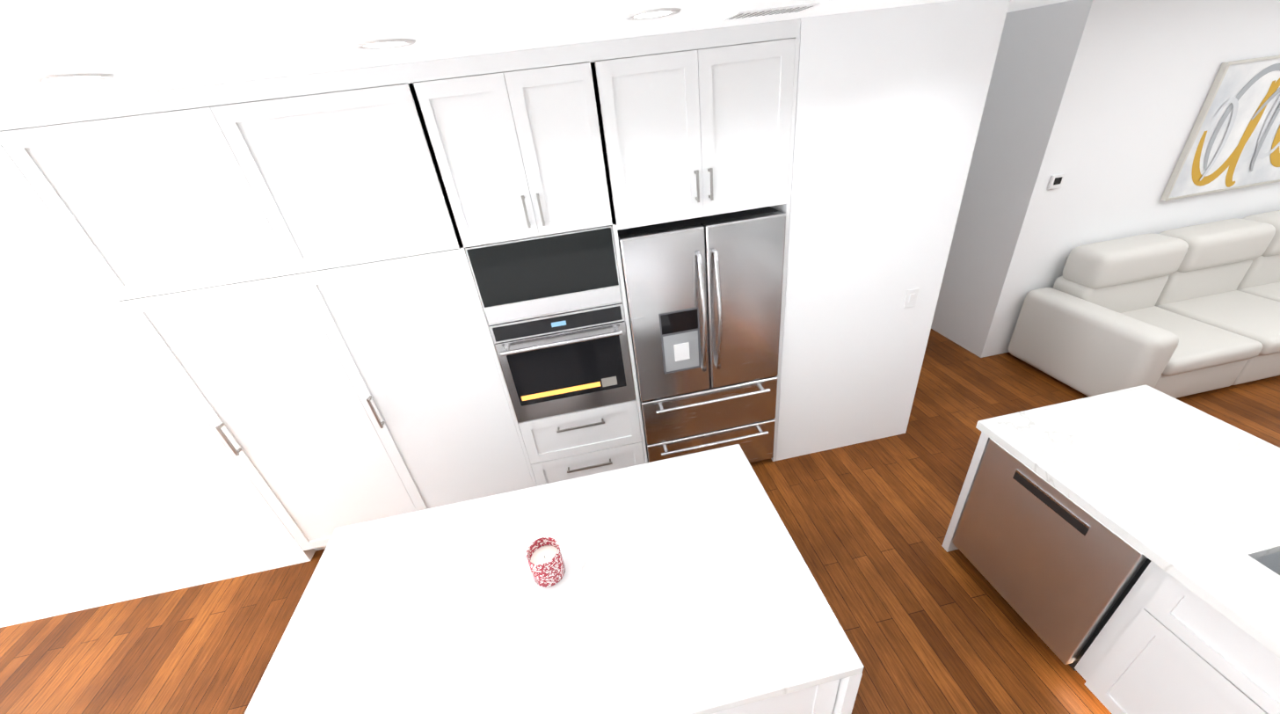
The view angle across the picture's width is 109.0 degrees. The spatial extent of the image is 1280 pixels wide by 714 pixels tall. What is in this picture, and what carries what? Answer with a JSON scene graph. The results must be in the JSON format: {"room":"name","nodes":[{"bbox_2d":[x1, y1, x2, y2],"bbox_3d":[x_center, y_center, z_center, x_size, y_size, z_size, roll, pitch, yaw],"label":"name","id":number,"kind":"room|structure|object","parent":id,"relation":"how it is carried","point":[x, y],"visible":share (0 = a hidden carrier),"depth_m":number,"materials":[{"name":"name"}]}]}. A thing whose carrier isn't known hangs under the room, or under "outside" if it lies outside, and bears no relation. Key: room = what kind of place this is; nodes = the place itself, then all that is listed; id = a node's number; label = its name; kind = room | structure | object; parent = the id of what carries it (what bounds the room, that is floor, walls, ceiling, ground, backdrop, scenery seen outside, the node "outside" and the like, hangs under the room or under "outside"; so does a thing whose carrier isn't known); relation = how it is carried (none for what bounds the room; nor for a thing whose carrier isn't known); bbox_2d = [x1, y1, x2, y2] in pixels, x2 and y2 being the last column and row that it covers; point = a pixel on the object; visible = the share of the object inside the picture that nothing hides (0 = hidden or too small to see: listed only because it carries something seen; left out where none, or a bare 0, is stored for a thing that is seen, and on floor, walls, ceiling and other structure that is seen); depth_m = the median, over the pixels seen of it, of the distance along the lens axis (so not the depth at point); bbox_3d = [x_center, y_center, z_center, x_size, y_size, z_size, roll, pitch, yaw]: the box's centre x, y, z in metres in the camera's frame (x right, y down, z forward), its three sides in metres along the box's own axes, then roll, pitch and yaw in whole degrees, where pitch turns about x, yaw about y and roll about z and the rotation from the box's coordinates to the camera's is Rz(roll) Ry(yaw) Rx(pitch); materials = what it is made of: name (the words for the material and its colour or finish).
{"room":"kitchen","nodes":[
{"label":"kitchen","id":0,"kind":"room"},
{"bbox_2d":[0,143,315,627],"bbox_3d":[-4.493,0.441,2.432,4.328,2.630,0.700,-10,30,-6],"label":"wall","id":1,"kind":"structure","parent":0,"point":[124,476],"depth_m":2.43,"materials":[{"name":"white paint"}]},
{"bbox_2d":[407,41,618,247],"bbox_3d":[-0.593,-1.070,2.330,0.775,0.766,0.600,-10,30,-6],"label":"upper cabinet","id":2,"kind":"object","parent":0,"relation":"attached to","point":[520,137],"depth_m":2.05,"materials":[{"name":"white wood"}]},
{"bbox_2d":[465,225,622,325],"bbox_3d":[-0.527,-0.554,2.620,0.731,0.422,0.583,-10,30,-6],"label":"microwave","id":3,"kind":"object","parent":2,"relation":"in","point":[522,279],"visible":0.83,"depth_m":2.36,"materials":[{"name":"grey"}]},
{"bbox_2d":[0,0,1070,109],"bbox_3d":[0.116,-1.108,1.400,14.300,0.080,6.610,-10,30,-6],"label":"ceiling","id":4,"kind":"structure","parent":0,"point":[133,47],"depth_m":1.15,"materials":[{"name":"white paint"}]},
{"bbox_2d":[24,72,114,83],"bbox_3d":[-1.519,-0.748,1.221,0.197,0.005,0.209,-10,30,-6],"label":"recessed light","id":5,"kind":"object","parent":4,"relation":"in","point":[75,77],"depth_m":1.22,"materials":[{"name":"white plastic"}]},
{"bbox_2d":[351,38,415,49],"bbox_3d":[-0.728,-0.894,1.301,0.174,0.005,0.208,-10,30,-6],"label":"recessed light","id":6,"kind":"object","parent":4,"relation":"in","point":[394,43],"depth_m":1.31,"materials":[{"name":"white plastic"}]},
{"bbox_2d":[624,7,681,20],"bbox_3d":[0.037,-1.026,1.363,0.172,0.005,0.207,-10,30,-6],"label":"recessed light","id":7,"kind":"object","parent":4,"relation":"in","point":[654,13],"depth_m":1.37,"materials":[{"name":"white plastic"}]},
{"bbox_2d":[723,2,819,20],"bbox_3d":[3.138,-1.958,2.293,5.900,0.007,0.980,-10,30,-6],"label":"ceiling vent","id":8,"kind":"object","parent":4,"relation":"in","point":[768,11],"visible":1,"depth_m":1.62,"materials":[{"name":"white plastic"}]},
{"bbox_2d":[0,328,1279,713],"bbox_3d":[0.404,1.207,2.761,14.300,0.060,6.610,-10,30,-6],"label":"floor","id":9,"kind":"structure","parent":0,"point":[928,622],"depth_m":2.62,"materials":[{"name":"brown wood"}]},
{"bbox_2d":[0,84,429,550],"bbox_3d":[-1.969,-0.024,2.690,0.828,2.628,0.697,-10,30,-6],"label":"tall cabinet","id":10,"kind":"object","parent":9,"relation":"on","point":[281,266],"depth_m":2.11,"materials":[{"name":"white wood"}]},
{"bbox_2d":[218,62,538,508],"bbox_3d":[-1.275,-0.152,2.761,0.843,2.628,0.697,-10,30,-6],"label":"tall cabinet","id":11,"kind":"object","parent":9,"relation":"on","point":[349,160],"depth_m":2.19,"materials":[{"name":"white wood"}]},
{"bbox_2d":[520,373,647,485],"bbox_3d":[-0.394,0.523,3.266,0.738,0.772,0.600,-10,30,-6],"label":"base cabinet","id":12,"kind":"object","parent":9,"relation":"on","point":[567,446],"depth_m":2.94,"materials":[{"name":"white wood"}]},
{"bbox_2d":[488,302,635,421],"bbox_3d":[-0.463,-0.072,2.867,0.731,0.654,0.647,-10,30,-6],"label":"wall oven","id":13,"kind":"object","parent":12,"relation":"on","point":[562,363],"visible":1,"depth_m":2.63,"materials":[{"name":"grey"}]},
{"bbox_2d":[617,206,785,462],"bbox_3d":[0.381,-0.058,3.078,0.900,1.788,0.778,-10,30,-6],"label":"refrigerator","id":14,"kind":"object","parent":9,"relation":"on","point":[703,295],"visible":0.98,"depth_m":2.66,"materials":[{"name":"grey metal"}]},
{"bbox_2d":[712,459,862,713],"bbox_3d":[-0.292,1.245,1.917,1.865,0.874,1.028,-10,30,-6],"label":"kitchen island","id":15,"kind":"object","parent":9,"relation":"on","point":[836,696],"depth_m":1.45,"materials":[{"name":"white painted wood"}]},
{"bbox_2d":[244,443,863,713],"bbox_3d":[-0.344,0.850,1.692,1.870,0.040,1.015,-10,30,-6],"label":"island countertop","id":16,"kind":"structure","parent":15,"relation":"on","point":[683,588],"depth_m":1.59,"materials":[{"name":"white stone"}]},
{"bbox_2d":[525,537,565,587],"bbox_3d":[-0.345,0.755,1.681,0.120,0.132,0.120,-10,30,-6],"label":"candle","id":17,"kind":"object","parent":16,"relation":"on","point":[545,560],"visible":1,"depth_m":1.66,"materials":[{"name":"glass"}]},
{"bbox_2d":[952,438,1150,670],"bbox_3d":[2.032,0.842,2.111,0.594,0.869,0.640,-10,30,-6],"label":"dishwasher","id":18,"kind":"object","parent":9,"relation":"on","point":[1059,571],"visible":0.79,"depth_m":1.98,"materials":[{"name":"grey metal"}]},
{"bbox_2d":[942,384,1279,713],"bbox_3d":[2.259,1.047,1.672,0.933,0.914,1.800,-10,30,-6],"label":"kitchen island","id":19,"kind":"object","parent":9,"relation":"on","point":[1183,498],"visible":0.94,"depth_m":1.65,"materials":[{"name":"stone"}]},
{"bbox_2d":[1253,552,1279,574],"bbox_3d":[2.282,0.916,1.266,0.444,0.200,0.784,-10,30,-6],"label":"sink","id":20,"kind":"object","parent":19,"relation":"in","point":[1271,562],"visible":0.12,"depth_m":1.57,"materials":[{"name":"silver metal"}]},
{"bbox_2d":[1007,210,1279,398],"bbox_3d":[5.328,0.080,2.551,3.640,0.970,3.570,-10,30,-6],"label":"sofa","id":21,"kind":"object","parent":9,"relation":"on","point":[1180,312],"visible":0.94,"depth_m":3.54,"materials":[{"name":"white leather"}]},
{"bbox_2d":[775,0,1010,460],"bbox_3d":[1.295,-0.630,3.026,1.029,2.630,0.700,-10,30,-6],"label":"wall","id":22,"kind":"structure","parent":0,"point":[890,102],"depth_m":2.49,"materials":[{"name":"white paint"}]},
{"bbox_2d":[594,18,800,236],"bbox_3d":[0.195,-1.228,2.460,0.974,0.796,0.697,-10,30,-6],"label":"upper cabinet","id":23,"kind":"object","parent":22,"relation":"attached to","point":[701,123],"depth_m":2.14,"materials":[{"name":"white wood"}]},
{"bbox_2d":[903,288,919,307],"bbox_3d":[1.689,-0.366,2.841,0.080,0.120,0.010,-10,30,-6],"label":"light switch","id":24,"kind":"object","parent":22,"relation":"attached to","point":[911,298],"visible":1,"depth_m":2.84,"materials":[{"name":"white plastic"}]},
{"bbox_2d":[930,0,1075,351],"bbox_3d":[2.857,-1.593,4.334,0.120,2.630,1.680,-10,30,-6],"label":"wall","id":25,"kind":"structure","parent":0,"point":[1029,47],"depth_m":3.65,"materials":[{"name":"white paint"}]},
{"bbox_2d":[970,0,1279,357],"bbox_3d":[4.839,-1.496,3.749,3.845,2.630,0.120,-10,30,-6],"label":"wall","id":26,"kind":"structure","parent":0,"point":[1131,83],"depth_m":3.33,"materials":[{"name":"white paint"}]},
{"bbox_2d":[1047,173,1065,189],"bbox_3d":[3.112,-1.311,3.413,0.100,0.100,0.021,-10,30,-6],"label":"thermostat","id":27,"kind":"object","parent":26,"relation":"attached to","point":[1056,181],"visible":0.94,"depth_m":3.40,"materials":[{"name":"white plastic"}]},
{"bbox_2d":[1159,54,1279,201],"bbox_3d":[4.865,-1.788,3.495,1.496,0.936,0.038,-10,30,-6],"label":"framed picture","id":28,"kind":"object","parent":26,"relation":"attached to","point":[1232,141],"visible":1,"depth_m":3.47,"materials":[{"name":"fabric"}]}
]}

